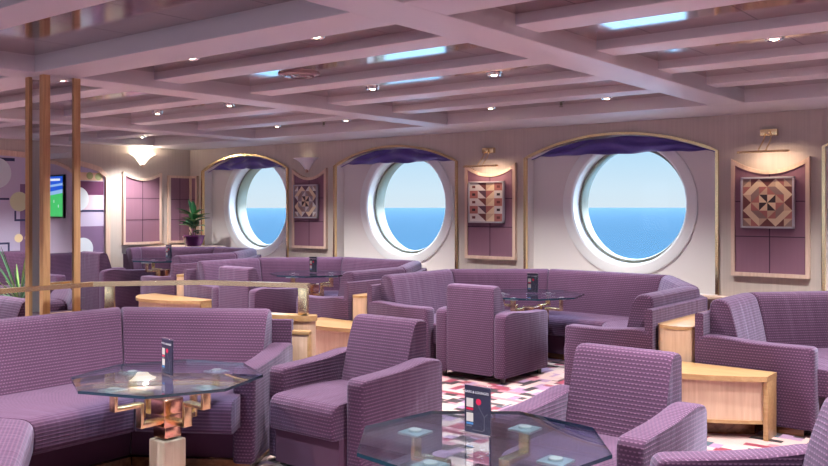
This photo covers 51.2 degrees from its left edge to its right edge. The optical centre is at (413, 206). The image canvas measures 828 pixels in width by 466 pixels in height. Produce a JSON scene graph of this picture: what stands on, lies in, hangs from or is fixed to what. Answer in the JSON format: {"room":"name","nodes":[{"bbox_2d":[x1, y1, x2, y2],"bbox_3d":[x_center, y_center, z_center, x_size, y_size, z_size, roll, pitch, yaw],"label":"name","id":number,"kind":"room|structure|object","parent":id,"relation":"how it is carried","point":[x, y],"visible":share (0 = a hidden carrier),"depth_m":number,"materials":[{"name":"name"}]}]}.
{"room":"ship interior","nodes":[
{"label":"ship interior","id":0,"kind":"room"},
{"bbox_2d":[0,138,189,266],"bbox_3d":[-7.356,0.197,8.346,0.100,2.547,13.130,0,0,38],"label":"wall","id":1,"kind":"structure","parent":0,"point":[113,159],"depth_m":12.28,"materials":[{"name":"paint"}]},
{"bbox_2d":[0,150,109,260],"bbox_3d":[-5.671,0.116,10.360,0.035,1.708,4.520,0,0,38],"label":"wall mural","id":2,"kind":"object","parent":1,"relation":"attached to","point":[94,181],"visible":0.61,"depth_m":11.18,"materials":[{"name":"purple paint"}]},
{"bbox_2d":[122,171,161,244],"bbox_3d":[-3.938,0.018,12.537,0.045,1.045,0.645,0,0,38],"label":"board","id":3,"kind":"object","parent":1,"relation":"attached to","point":[141,197],"visible":1,"depth_m":12.52,"materials":[{"name":"fabric"}]},
{"bbox_2d":[129,153,155,167],"bbox_3d":[-3.889,-0.670,12.508,0.172,0.200,0.434,0,0,38],"label":"wall sconce","id":4,"kind":"object","parent":1,"relation":"attached to","point":[142,158],"visible":1,"depth_m":12.48,"materials":[{"name":"white glass"}]},
{"bbox_2d":[167,175,189,242],"bbox_3d":[-3.535,0.035,13.044,0.045,1.010,0.410,0,0,38],"label":"board","id":5,"kind":"object","parent":1,"relation":"attached to","point":[178,187],"visible":0.9,"depth_m":13.01,"materials":[{"name":"fabric"}]},
{"bbox_2d":[143,245,225,246],"bbox_3d":[-3.344,0.590,12.608,0.875,0.040,0.795,0,0,38],"label":"corner shelf","id":6,"kind":"object","parent":1,"relation":"attached to","point":[161,245],"visible":0.36,"depth_m":12.58,"materials":[{"name":"brown wood"}]},
{"bbox_2d":[176,199,209,245],"bbox_3d":[-3.254,0.230,12.651,0.481,0.681,0.417,0,0,38],"label":"potted plant","id":7,"kind":"object","parent":6,"relation":"on","point":[189,240],"visible":1,"depth_m":12.62,"materials":[{"name":"green plant"}]},
{"bbox_2d":[0,0,827,137],"bbox_3d":[-1.066,-1.037,3.322,16.600,0.120,13.080,0,0,38],"label":"ceiling","id":8,"kind":"structure","parent":0,"point":[113,19],"depth_m":5.23,"materials":[{"name":"white paint"}]},
{"bbox_2d":[0,0,112,29],"bbox_3d":[-0.867,-0.959,3.331,16.300,0.077,0.240,0,0,38],"label":"ceiling beam","id":9,"kind":"structure","parent":8,"relation":"attached to","point":[13,13],"depth_m":4.01,"materials":[{"name":"grey paint"}]},
{"bbox_2d":[0,108,255,139],"bbox_3d":[-5.840,-0.931,6.396,0.300,0.131,11.960,0,0,38],"label":"ceiling beam","id":10,"kind":"structure","parent":8,"relation":"attached to","point":[17,115],"depth_m":9.79,"materials":[{"name":"grey paint"}]},
{"bbox_2d":[0,51,446,125],"bbox_3d":[-3.478,-0.931,4.522,0.300,0.131,11.960,0,0,38],"label":"ceiling beam","id":11,"kind":"structure","parent":8,"relation":"attached to","point":[17,65],"depth_m":6.84,"materials":[{"name":"grey paint"}]},
{"bbox_2d":[223,104,234,106],"bbox_3d":[-1.760,-0.971,8.239,0.114,0.027,0.114,0,0,38],"label":"recessed light","id":12,"kind":"object","parent":8,"relation":"in","point":[225,105],"visible":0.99,"depth_m":8.21,"materials":[{"name":"silver metal"}]},
{"bbox_2d":[0,0,533,91],"bbox_3d":[-0.283,-0.933,4.067,16.300,0.130,0.320,0,0,38],"label":"ceiling beam","id":13,"kind":"structure","parent":8,"relation":"attached to","point":[295,20],"depth_m":4.54,"materials":[{"name":"grey paint"}]},
{"bbox_2d":[278,70,319,78],"bbox_3d":[-0.843,-0.962,6.337,0.310,0.030,0.310,0,0,38],"label":"ceiling vent","id":14,"kind":"object","parent":8,"relation":"in","point":[292,74],"visible":1,"depth_m":6.26,"materials":[{"name":"red"}]},
{"bbox_2d":[366,87,379,90],"bbox_3d":[-0.339,-0.971,7.086,0.114,0.027,0.114,0,0,38],"label":"recessed light","id":15,"kind":"object","parent":8,"relation":"in","point":[367,88],"visible":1,"depth_m":7.06,"materials":[{"name":"silver metal"}]},
{"bbox_2d":[0,0,762,109],"bbox_3d":[0.252,-0.959,4.741,16.300,0.077,0.240,0,0,38],"label":"ceiling beam","id":16,"kind":"structure","parent":8,"relation":"attached to","point":[601,11],"depth_m":4.96,"materials":[{"name":"grey paint"}]},
{"bbox_2d":[0,83,827,149],"bbox_3d":[-1.028,-0.932,3.145,16.320,0.130,12.850,0,0,38],"label":"ceiling beam","id":17,"kind":"structure","parent":8,"relation":"attached to","point":[809,96],"depth_m":8.77,"materials":[{"name":"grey paint"}]},
{"bbox_2d":[0,11,827,127],"bbox_3d":[0.811,-0.959,5.446,16.300,0.077,0.240,0,0,38],"label":"ceiling beam","id":18,"kind":"structure","parent":8,"relation":"attached to","point":[813,22],"depth_m":5.61,"materials":[{"name":"grey paint"}]},
{"bbox_2d":[80,42,827,131],"bbox_3d":[1.371,-0.959,6.151,16.300,0.077,0.240,0,0,38],"label":"ceiling beam","id":19,"kind":"structure","parent":8,"relation":"attached to","point":[820,50],"depth_m":6.53,"materials":[{"name":"grey paint"}]},
{"bbox_2d":[97,65,827,139],"bbox_3d":[1.930,-0.959,6.856,16.300,0.077,0.240,0,0,38],"label":"ceiling beam","id":20,"kind":"structure","parent":8,"relation":"attached to","point":[818,72],"depth_m":7.52,"materials":[{"name":"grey paint"}]},
{"bbox_2d":[486,72,501,76],"bbox_3d":[0.587,-0.971,6.338,0.114,0.027,0.114,0,0,38],"label":"recessed light","id":21,"kind":"object","parent":8,"relation":"in","point":[494,74],"visible":1,"depth_m":6.31,"materials":[{"name":"silver metal"}]},
{"bbox_2d":[305,0,744,105],"bbox_3d":[-1.077,-0.931,2.616,0.300,0.131,11.960,0,0,38],"label":"ceiling beam","id":22,"kind":"structure","parent":8,"relation":"attached to","point":[494,28],"depth_m":4.75,"materials":[{"name":"grey paint"}]},
{"bbox_2d":[601,97,613,99],"bbox_3d":[1.719,-0.971,7.700,0.114,0.027,0.114,0,0,38],"label":"recessed light","id":23,"kind":"object","parent":8,"relation":"in","point":[604,98],"visible":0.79,"depth_m":7.68,"materials":[{"name":"silver metal"}]},
{"bbox_2d":[764,36,784,41],"bbox_3d":[2.075,-0.971,4.979,0.114,0.027,0.114,0,0,38],"label":"recessed light","id":24,"kind":"object","parent":8,"relation":"in","point":[773,39],"visible":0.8,"depth_m":4.97,"materials":[{"name":"silver metal"}]},
{"bbox_2d":[82,309,811,465],"bbox_3d":[-1.120,1.416,3.334,16.700,0.108,13.030,0,0,38],"label":"floor","id":25,"kind":"structure","parent":0,"point":[464,448],"depth_m":5.87,"materials":[{"name":"carpet"}]},
{"bbox_2d":[0,251,24,297],"bbox_3d":[-5.301,0.979,9.952,0.788,0.864,2.200,0,0,38],"label":"banquette","id":26,"kind":"object","parent":25,"relation":"on","point":[13,258],"visible":0.2,"depth_m":10.65,"materials":[{"name":"fabric"}]},
{"bbox_2d":[0,284,24,297],"bbox_3d":[-5.198,1.037,9.870,0.525,0.186,1.932,0,0,38],"label":"seat cushion","id":27,"kind":"object","parent":26,"relation":"on","point":[7,285],"depth_m":10.28,"materials":[{"name":"fabric"}]},
{"bbox_2d":[0,295,24,318],"bbox_3d":[-3.134,1.075,6.024,0.720,0.839,0.818,0,0,38],"label":"armchair","id":28,"kind":"object","parent":25,"relation":"on","point":[10,307],"visible":0.08,"depth_m":6.17,"materials":[{"name":"fabric"}]},
{"bbox_2d":[0,250,83,297],"bbox_3d":[-3.413,0.886,7.440,1.019,1.111,0.981,0,0,38],"label":"potted palm","id":29,"kind":"object","parent":25,"relation":"on","point":[20,294],"visible":0.18,"depth_m":7.39,"materials":[{"name":"green plant"}]},
{"bbox_2d":[25,74,79,315],"bbox_3d":[-2.428,0.301,5.817,0.235,2.337,0.265,0,0,38],"label":"column","id":30,"kind":"structure","parent":25,"relation":"on","point":[52,103],"depth_m":5.74,"materials":[{"name":"brown wood"}]},
{"bbox_2d":[80,251,151,310],"bbox_3d":[-3.928,0.995,11.427,0.720,0.839,0.818,0,0,38],"label":"armchair","id":31,"kind":"object","parent":25,"relation":"on","point":[94,266],"visible":0.58,"depth_m":11.09,"materials":[{"name":"fabric"}]},
{"bbox_2d":[0,307,293,465],"bbox_3d":[-1.818,1.077,4.328,2.057,0.849,3.358,0,0,38],"label":"banquette","id":32,"kind":"object","parent":25,"relation":"on","point":[44,420],"visible":0.83,"depth_m":4.97,"materials":[{"name":"fabric"}]},
{"bbox_2d":[0,418,33,465],"bbox_3d":[-2.041,1.127,3.727,0.685,0.186,1.541,0,0,-20],"label":"seat cushion","id":33,"kind":"object","parent":32,"relation":"on","point":[16,434],"depth_m":3.91,"materials":[{"name":"fabric"}]},
{"bbox_2d":[0,307,123,395],"bbox_3d":[-2.327,0.891,4.955,0.374,0.478,1.664,0,0,38],"label":"cushion","id":34,"kind":"object","parent":32,"relation":"on","point":[38,352],"depth_m":5.14,"materials":[{"name":"fabric"}]},
{"bbox_2d":[0,375,133,454],"bbox_3d":[-1.947,1.127,4.653,0.685,0.186,1.300,0,0,38],"label":"seat cushion","id":35,"kind":"object","parent":32,"relation":"on","point":[59,417],"depth_m":4.52,"materials":[{"name":"fabric"}]},
{"bbox_2d":[125,375,240,433],"bbox_3d":[-1.383,1.127,4.991,0.905,0.186,0.685,0,0,6],"label":"seat cushion","id":36,"kind":"object","parent":32,"relation":"on","point":[224,415],"depth_m":4.73,"materials":[{"name":"fabric"}]},
{"bbox_2d":[121,307,271,376],"bbox_3d":[-1.439,0.891,5.486,1.048,0.478,0.374,0,0,6],"label":"cushion","id":37,"kind":"object","parent":32,"relation":"on","point":[240,335],"depth_m":5.44,"materials":[{"name":"fabric"}]},
{"bbox_2d":[131,257,172,275],"bbox_3d":[-3.240,1.052,11.329,0.927,0.735,0.927,0,0,38],"label":"glass table","id":38,"kind":"object","parent":25,"relation":"on","point":[158,271],"visible":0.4,"depth_m":11.25,"materials":[{"name":"clear glass"}]},
{"bbox_2d":[166,244,171,258],"bbox_3d":[-3.210,0.587,11.318,0.123,0.191,0.070,0,0,38],"label":"menu stand","id":39,"kind":"object","parent":38,"relation":"on","point":[168,247],"visible":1,"depth_m":11.30,"materials":[{"name":"plastic"}]},
{"bbox_2d":[71,359,262,465],"bbox_3d":[-1.260,1.176,4.421,0.965,0.628,0.965,0,0,38],"label":"glass table","id":40,"kind":"object","parent":25,"relation":"on","point":[167,413],"visible":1,"depth_m":4.36,"materials":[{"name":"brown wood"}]},
{"bbox_2d":[162,337,172,375],"bbox_3d":[-1.260,0.766,4.421,0.070,0.191,0.123,0,0,-42],"label":"menu stand","id":41,"kind":"object","parent":40,"relation":"on","point":[167,345],"visible":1,"depth_m":4.41,"materials":[{"name":"plastic"}]},
{"bbox_2d":[162,348,170,372],"bbox_3d":[-1.263,0.782,4.415,0.001,0.121,0.098,0,0,-42],"label":"print","id":42,"kind":"object","parent":41,"relation":"attached to","point":[163,349],"depth_m":4.44},
{"bbox_2d":[136,293,211,307],"bbox_3d":[-2.757,1.232,9.653,1.130,0.435,0.455,0,0,38],"label":"side table","id":43,"kind":"object","parent":25,"relation":"on","point":[153,299],"visible":0.34,"depth_m":9.47,"materials":[{"name":"brown wood"}]},
{"bbox_2d":[176,274,183,295],"bbox_3d":[-2.381,1.110,10.344,0.170,0.660,1.064,0,0,38],"label":"box","id":44,"kind":"object","parent":25,"relation":"on","point":[180,288],"visible":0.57,"depth_m":9.92,"materials":[{"name":"brown wood"}]},
{"bbox_2d":[123,247,260,295],"bbox_3d":[-3.098,0.999,11.499,2.375,0.864,1.963,0,0,38],"label":"banquette","id":45,"kind":"object","parent":25,"relation":"on","point":[183,257],"visible":0.35,"depth_m":11.52,"materials":[{"name":"fabric"}]},
{"bbox_2d":[126,247,141,269],"bbox_3d":[-3.886,0.814,12.134,0.246,0.493,0.215,0,0,38],"label":"cushion","id":46,"kind":"object","parent":45,"relation":"on","point":[132,252],"depth_m":12.08,"materials":[{"name":"fabric"}]},
{"bbox_2d":[141,247,214,275],"bbox_3d":[-3.346,0.814,12.259,1.090,0.493,0.246,0,0,-8],"label":"cushion","id":47,"kind":"object","parent":45,"relation":"on","point":[146,252],"depth_m":12.21,"materials":[{"name":"fabric"}]},
{"bbox_2d":[169,252,235,275],"bbox_3d":[-2.574,0.814,10.533,0.246,0.493,0.858,0,0,38],"label":"cushion","id":48,"kind":"object","parent":45,"relation":"on","point":[193,258],"depth_m":10.37,"materials":[{"name":"fabric"}]},
{"bbox_2d":[213,247,248,252],"bbox_3d":[-2.568,0.814,12.106,0.816,0.493,0.246,0,0,38],"label":"cushion","id":49,"kind":"object","parent":45,"relation":"on","point":[215,249],"depth_m":12.16,"materials":[{"name":"fabric"}]},
{"bbox_2d":[231,248,256,258],"bbox_3d":[-2.308,0.814,11.374,0.246,0.493,1.131,0,0,2],"label":"cushion","id":50,"kind":"object","parent":45,"relation":"on","point":[245,252],"depth_m":11.30,"materials":[{"name":"fabric"}]},
{"bbox_2d":[212,266,297,312],"bbox_3d":[-1.671,1.054,9.508,0.720,0.839,0.818,0,0,38],"label":"armchair","id":51,"kind":"object","parent":25,"relation":"on","point":[278,300],"visible":0.48,"depth_m":9.18,"materials":[{"name":"fabric"}]},
{"bbox_2d":[271,312,316,355],"bbox_3d":[-2.229,1.097,4.772,1.335,0.765,3.505,0,0,38],"label":"wall","id":52,"kind":"structure","parent":25,"relation":"on","point":[301,322],"depth_m":5.69,"materials":[{"name":"brown wood"}]},
{"bbox_2d":[0,280,309,314],"bbox_3d":[-2.245,0.610,4.763,1.255,0.210,3.471,0,0,38],"label":"brass rail","id":53,"kind":"object","parent":52,"relation":"on","point":[303,288],"visible":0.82,"depth_m":5.81,"materials":[{"name":"brown"}]},
{"bbox_2d":[292,330,311,360],"bbox_3d":[-0.785,1.141,5.636,0.239,0.678,0.050,0,0,16],"label":"shelf","id":54,"kind":"object","parent":25,"relation":"on","point":[301,339],"visible":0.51,"depth_m":5.60,"materials":[{"name":"brown wood"}]},
{"bbox_2d":[184,257,426,320],"bbox_3d":[-1.034,1.051,9.765,2.645,0.864,2.013,0,0,38],"label":"banquette","id":55,"kind":"object","parent":25,"relation":"on","point":[336,302],"visible":0.43,"depth_m":9.93,"materials":[{"name":"fabric"}]},
{"bbox_2d":[196,258,261,281],"bbox_3d":[-2.139,0.866,10.217,0.246,0.493,0.907,0,0,38],"label":"cushion","id":56,"kind":"object","parent":55,"relation":"on","point":[205,270],"depth_m":10.02,"materials":[{"name":"fabric"}]},
{"bbox_2d":[258,257,343,290],"bbox_3d":[-1.380,0.866,10.624,1.098,0.493,0.246,0,0,-9],"label":"cushion","id":57,"kind":"object","parent":55,"relation":"on","point":[267,265],"depth_m":10.57,"materials":[{"name":"fabric"}]},
{"bbox_2d":[324,291,338,296],"bbox_3d":[-0.677,1.109,10.094,0.995,0.186,0.521,0,0,38],"label":"seat cushion","id":58,"kind":"object","parent":55,"relation":"on","point":[326,293],"depth_m":10.17,"materials":[{"name":"fabric"}]},
{"bbox_2d":[338,267,404,295],"bbox_3d":[-0.433,0.866,8.678,0.246,0.493,0.809,0,0,38],"label":"cushion","id":59,"kind":"object","parent":55,"relation":"on","point":[371,274],"depth_m":8.45,"materials":[{"name":"fabric"}]},
{"bbox_2d":[340,257,415,281],"bbox_3d":[-0.458,0.866,10.349,1.212,0.493,0.246,0,0,40],"label":"cushion","id":60,"kind":"object","parent":55,"relation":"on","point":[346,263],"depth_m":10.41,"materials":[{"name":"fabric"}]},
{"bbox_2d":[399,261,421,272],"bbox_3d":[-0.115,0.866,9.504,0.246,0.493,1.125,0,0,9],"label":"cushion","id":61,"kind":"object","parent":55,"relation":"on","point":[407,266],"depth_m":9.48,"materials":[{"name":"fabric"}]},
{"bbox_2d":[270,270,346,295],"bbox_3d":[-1.173,1.114,9.944,0.955,0.710,0.955,0,0,38],"label":"glass table","id":62,"kind":"object","parent":25,"relation":"on","point":[314,287],"visible":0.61,"depth_m":9.86,"materials":[{"name":"clear glass"}]},
{"bbox_2d":[308,257,316,272],"bbox_3d":[-1.161,0.663,9.959,0.123,0.191,0.070,0,0,38],"label":"menu stand","id":63,"kind":"object","parent":62,"relation":"on","point":[312,260],"visible":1,"depth_m":9.96,"materials":[{"name":"plastic"}]},
{"bbox_2d":[316,317,352,354],"bbox_3d":[-0.596,1.282,7.823,1.130,0.435,0.455,0,0,38],"label":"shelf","id":64,"kind":"object","parent":25,"relation":"on","point":[331,333],"visible":0.1,"depth_m":7.71,"materials":[{"name":"brown wood"}]},
{"bbox_2d":[269,314,441,465],"bbox_3d":[-0.364,1.081,4.963,0.720,0.839,0.818,0,0,38],"label":"armchair","id":65,"kind":"object","parent":25,"relation":"on","point":[321,406],"visible":0.95,"depth_m":4.80,"materials":[{"name":"fabric"}]},
{"bbox_2d":[270,379,347,441],"bbox_3d":[-0.439,1.131,4.869,0.482,0.198,0.578,0,0,38],"label":"seat cushion","id":66,"kind":"object","parent":65,"relation":"on","point":[313,409],"depth_m":4.67,"materials":[{"name":"fabric"}]},
{"bbox_2d":[352,293,366,318],"bbox_3d":[-0.220,1.160,8.515,0.170,0.660,1.064,0,0,38],"label":"box","id":67,"kind":"object","parent":25,"relation":"on","point":[359,300],"visible":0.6,"depth_m":8.10,"materials":[{"name":"brown wood"}]},
{"bbox_2d":[357,411,611,465],"bbox_3d":[0.250,1.176,3.210,0.935,0.628,0.935,0,0,38],"label":"glass table","id":68,"kind":"object","parent":25,"relation":"on","point":[525,431],"visible":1,"depth_m":3.38,"materials":[{"name":"clear glass"}]},
{"bbox_2d":[465,383,490,437],"bbox_3d":[0.240,0.766,3.263,0.123,0.191,0.070,0,0,38],"label":"menu stand","id":69,"kind":"object","parent":68,"relation":"on","point":[477,398],"visible":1,"depth_m":3.26,"materials":[{"name":"plastic"}]},
{"bbox_2d":[466,397,487,431],"bbox_3d":[0.238,0.782,3.256,0.098,0.121,0.001,0,0,38],"label":"print","id":70,"kind":"object","parent":69,"relation":"attached to","point":[469,401],"depth_m":3.27},
{"bbox_2d":[436,283,547,383],"bbox_3d":[0.721,1.081,7.649,0.720,0.839,0.818,0,0,38],"label":"armchair","id":71,"kind":"object","parent":25,"relation":"on","point":[475,334],"visible":0.96,"depth_m":7.32,"materials":[{"name":"fabric"}]},
{"bbox_2d":[367,269,707,384],"bbox_3d":[1.224,1.069,7.864,2.885,0.864,2.143,0,0,38],"label":"banquette","id":72,"kind":"object","parent":25,"relation":"on","point":[615,308],"visible":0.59,"depth_m":8.15,"materials":[{"name":"fabric"}]},
{"bbox_2d":[381,269,453,313],"bbox_3d":[0.095,0.884,8.480,0.246,0.493,1.044,0,0,38],"label":"cushion","id":73,"kind":"object","parent":72,"relation":"on","point":[423,288],"depth_m":8.34,"materials":[{"name":"fabric"}]},
{"bbox_2d":[433,313,435,343],"bbox_3d":[0.323,1.127,8.221,0.505,0.186,0.969,0,0,38],"label":"seat cushion","id":74,"kind":"object","parent":72,"relation":"on","point":[434,320],"depth_m":7.72,"materials":[{"name":"fabric"}]},
{"bbox_2d":[449,269,548,309],"bbox_3d":[0.879,0.884,8.867,1.079,0.493,0.246,0,0,-2],"label":"cushion","id":75,"kind":"object","parent":72,"relation":"on","point":[502,278],"depth_m":8.83,"materials":[{"name":"fabric"}]},
{"bbox_2d":[548,310,628,336],"bbox_3d":[1.635,1.127,8.233,1.131,0.186,0.523,0,0,38],"label":"seat cushion","id":76,"kind":"object","parent":72,"relation":"on","point":[558,320],"depth_m":8.17,"materials":[{"name":"fabric"}]},
{"bbox_2d":[547,269,665,316],"bbox_3d":[1.859,0.884,8.484,1.327,0.493,0.246,0,0,40],"label":"cushion","id":77,"kind":"object","parent":72,"relation":"on","point":[605,293],"depth_m":8.43,"materials":[{"name":"fabric"}]},
{"bbox_2d":[602,320,627,326],"bbox_3d":[1.927,1.127,7.607,0.505,0.186,0.953,0,0,7],"label":"seat cushion","id":78,"kind":"object","parent":72,"relation":"on","point":[605,323],"depth_m":7.74,"materials":[{"name":"fabric"}]},
{"bbox_2d":[627,286,699,326],"bbox_3d":[1.925,0.884,6.710,0.246,0.493,0.958,0,0,38],"label":"cushion","id":79,"kind":"object","parent":72,"relation":"on","point":[662,298],"depth_m":6.37,"materials":[{"name":"fabric"}]},
{"bbox_2d":[658,275,699,292],"bbox_3d":[2.267,0.884,7.595,0.246,0.493,1.128,0,0,7],"label":"cushion","id":80,"kind":"object","parent":72,"relation":"on","point":[665,282],"depth_m":7.67,"materials":[{"name":"fabric"}]},
{"bbox_2d":[501,289,583,321],"bbox_3d":[1.100,1.153,8.127,0.984,0.678,0.984,0,0,38],"label":"glass table","id":81,"kind":"object","parent":25,"relation":"on","point":[546,295],"visible":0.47,"depth_m":8.00,"materials":[{"name":"clear glass"}]},
{"bbox_2d":[527,273,539,293],"bbox_3d":[1.119,0.717,8.150,0.123,0.191,0.070,0,0,38],"label":"menu stand","id":82,"kind":"object","parent":81,"relation":"on","point":[532,279],"visible":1,"depth_m":8.15,"materials":[{"name":"plastic"}]},
{"bbox_2d":[528,278,535,290],"bbox_3d":[1.116,0.733,8.144,0.098,0.121,0.001,0,0,38],"label":"print","id":83,"kind":"object","parent":82,"relation":"attached to","point":[529,280],"depth_m":8.16},
{"bbox_2d":[489,343,706,465],"bbox_3d":[0.793,1.081,3.814,0.720,0.839,0.818,0,0,38],"label":"armchair","id":84,"kind":"object","parent":25,"relation":"on","point":[631,397],"visible":0.86,"depth_m":3.91,"materials":[{"name":"fabric"}]},
{"bbox_2d":[501,428,618,465],"bbox_3d":[0.718,1.131,3.720,0.482,0.198,0.578,0,0,38],"label":"seat cushion","id":85,"kind":"object","parent":84,"relation":"on","point":[581,445],"depth_m":3.74,"materials":[{"name":"fabric"}]},
{"bbox_2d":[658,310,707,362],"bbox_3d":[2.133,1.160,6.444,0.280,0.660,1.064,0,0,38],"label":"box","id":86,"kind":"object","parent":25,"relation":"on","point":[677,335],"visible":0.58,"depth_m":6.02,"materials":[{"name":"brown wood"}]},
{"bbox_2d":[682,361,776,440],"bbox_3d":[1.756,1.282,5.752,1.130,0.435,0.455,0,0,38],"label":"side table","id":87,"kind":"object","parent":25,"relation":"on","point":[735,400],"visible":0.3,"depth_m":5.49,"materials":[{"name":"brown wood"}]},
{"bbox_2d":[650,398,827,465],"bbox_3d":[1.173,1.081,2.861,0.818,0.839,0.720,0,0,1],"label":"armchair","id":88,"kind":"object","parent":25,"relation":"on","point":[814,453],"visible":1,"depth_m":3.11,"materials":[{"name":"fabric"}]},
{"bbox_2d":[695,291,827,436],"bbox_3d":[3.678,1.069,5.898,2.795,0.864,2.113,0,0,38],"label":"banquette","id":89,"kind":"object","parent":25,"relation":"on","point":[783,333],"visible":0.77,"depth_m":5.90,"materials":[{"name":"fabric"}]},
{"bbox_2d":[710,293,765,341],"bbox_3d":[2.345,0.884,6.184,0.246,0.493,0.671,0,0,38],"label":"cushion","id":90,"kind":"object","parent":89,"relation":"on","point":[742,315],"depth_m":6.04,"materials":[{"name":"fabric"}]},
{"bbox_2d":[747,291,827,347],"bbox_3d":[3.325,0.884,6.546,1.693,0.493,0.246,0,0,-9],"label":"cushion","id":91,"kind":"object","parent":89,"relation":"on","point":[790,317],"depth_m":6.40,"materials":[{"name":"fabric"}]},
{"bbox_2d":[817,348,827,358],"bbox_3d":[3.383,1.127,6.151,1.514,0.186,0.625,0,0,-9],"label":"seat cushion","id":92,"kind":"object","parent":89,"relation":"on","point":[822,352],"depth_m":6.11,"materials":[{"name":"fabric"}]},
{"bbox_2d":[817,357,827,398],"bbox_3d":[2.621,1.127,5.888,0.625,0.186,0.625,0,0,38],"label":"seat cushion","id":93,"kind":"object","parent":89,"relation":"on","point":[822,366],"depth_m":5.52,"materials":[{"name":"fabric"}]},
{"bbox_2d":[190,109,827,309],"bbox_3d":[2.984,0.206,8.184,16.300,2.567,0.270,0,0,38],"label":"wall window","id":94,"kind":"structure","parent":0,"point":[804,133],"depth_m":9.37,"materials":[{"name":"white paint"}]},
{"bbox_2d":[190,176,198,234],"bbox_3d":[-3.334,0.035,13.124,0.170,1.010,0.045,0,0,38],"label":"board","id":95,"kind":"object","parent":94,"relation":"attached to","point":[194,180],"visible":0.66,"depth_m":13.08,"materials":[{"name":"wood"}]},
{"bbox_2d":[208,157,282,172],"bbox_3d":[-2.407,-0.624,12.516,1.795,0.212,0.080,0,0,38],"label":"valance","id":96,"kind":"object","parent":94,"relation":"in","point":[240,162],"visible":0.85,"depth_m":12.50,"materials":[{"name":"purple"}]},
{"bbox_2d":[212,156,285,257],"bbox_3d":[-2.175,-0.026,12.622,2.684,2.684,0.330,0,0,38],"label":"window","id":97,"kind":"structure","parent":94,"relation":"in","point":[231,227],"depth_m":12.92,"materials":[{"name":"white paint"}]},
{"bbox_2d":[293,157,318,172],"bbox_3d":[-1.481,-0.560,11.582,0.434,0.200,0.172,0,0,38],"label":"wall sconce","id":98,"kind":"object","parent":94,"relation":"attached to","point":[306,162],"visible":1,"depth_m":11.56,"materials":[{"name":"white glass"}]},
{"bbox_2d":[292,168,327,248],"bbox_3d":[-1.400,0.022,11.588,0.640,1.067,0.045,0,0,38],"label":"board","id":99,"kind":"object","parent":94,"relation":"attached to","point":[311,233],"visible":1,"depth_m":11.52,"materials":[{"name":"fabric"}]},
{"bbox_2d":[293,184,317,217],"bbox_3d":[-1.452,-0.075,11.579,0.450,0.450,0.035,0,0,38],"label":"framed art","id":100,"kind":"object","parent":99,"relation":"attached to","point":[305,197],"visible":1,"depth_m":11.57,"materials":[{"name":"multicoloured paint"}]},
{"bbox_2d":[342,148,451,166],"bbox_3d":[-0.217,-0.623,10.779,1.904,0.211,0.080,0,0,38],"label":"valance","id":101,"kind":"object","parent":94,"relation":"in","point":[401,155],"visible":0.91,"depth_m":10.74,"materials":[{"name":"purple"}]},
{"bbox_2d":[344,147,454,270],"bbox_3d":[-0.021,-0.026,10.913,2.684,2.684,0.330,0,0,38],"label":"window","id":102,"kind":"structure","parent":94,"relation":"in","point":[367,233],"depth_m":11.16,"materials":[{"name":"white paint"}]},
{"bbox_2d":[463,148,497,166],"bbox_3d":[0.792,-0.560,9.750,0.450,0.220,0.200,0,0,38],"label":"picture light","id":103,"kind":"object","parent":94,"relation":"attached to","point":[484,150],"visible":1,"depth_m":9.75,"materials":[{"name":"gold metal"}]},
{"bbox_2d":[465,163,516,259],"bbox_3d":[0.864,0.050,9.792,0.680,1.080,0.045,0,0,38],"label":"board","id":104,"kind":"object","parent":94,"relation":"attached to","point":[498,241],"visible":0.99,"depth_m":9.73,"materials":[{"name":"fabric"}]},
{"bbox_2d":[468,181,504,222],"bbox_3d":[0.816,-0.055,9.779,0.480,0.470,0.035,0,0,38],"label":"framed art","id":105,"kind":"object","parent":104,"relation":"attached to","point":[486,199],"visible":1,"depth_m":9.77,"materials":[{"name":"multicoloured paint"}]},
{"bbox_2d":[532,136,714,159],"bbox_3d":[2.105,-0.624,8.935,2.054,0.215,0.079,0,0,38],"label":"valance","id":106,"kind":"object","parent":94,"relation":"in","point":[619,144],"visible":0.95,"depth_m":8.89,"materials":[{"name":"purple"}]},
{"bbox_2d":[534,135,714,293],"bbox_3d":[2.298,-0.026,9.073,2.684,2.684,0.330,0,0,38],"label":"window","id":107,"kind":"structure","parent":94,"relation":"in","point":[565,237],"depth_m":9.21,"materials":[{"name":"white paint"}]},
{"bbox_2d":[737,129,789,153],"bbox_3d":[3.189,-0.600,7.848,0.450,0.220,0.200,0,0,38],"label":"picture light","id":108,"kind":"object","parent":94,"relation":"attached to","point":[763,132],"visible":1,"depth_m":7.85,"materials":[{"name":"gold metal"}]},
{"bbox_2d":[731,156,810,278],"bbox_3d":[3.249,0.095,7.899,0.690,1.089,0.045,0,0,38],"label":"wall panel","id":109,"kind":"object","parent":94,"relation":"attached to","point":[756,252],"visible":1,"depth_m":7.87,"materials":[{"name":"fabric"}]},
{"bbox_2d":[741,176,794,228],"bbox_3d":[3.217,-0.040,7.874,0.470,0.470,0.035,0,0,38],"label":"framed art","id":110,"kind":"object","parent":109,"relation":"attached to","point":[766,202],"visible":1,"depth_m":7.86,"materials":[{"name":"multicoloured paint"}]},
{"label":"outside","id":111,"kind":"structure","parent":0,"visible":0},
{"bbox_2d":[246,208,685,258],"bbox_3d":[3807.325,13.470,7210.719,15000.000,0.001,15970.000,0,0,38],"label":"sea","id":112,"kind":"structure","parent":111,"point":[632,233],"depth_m":597.52,"materials":[{"name":"blue liquid"}]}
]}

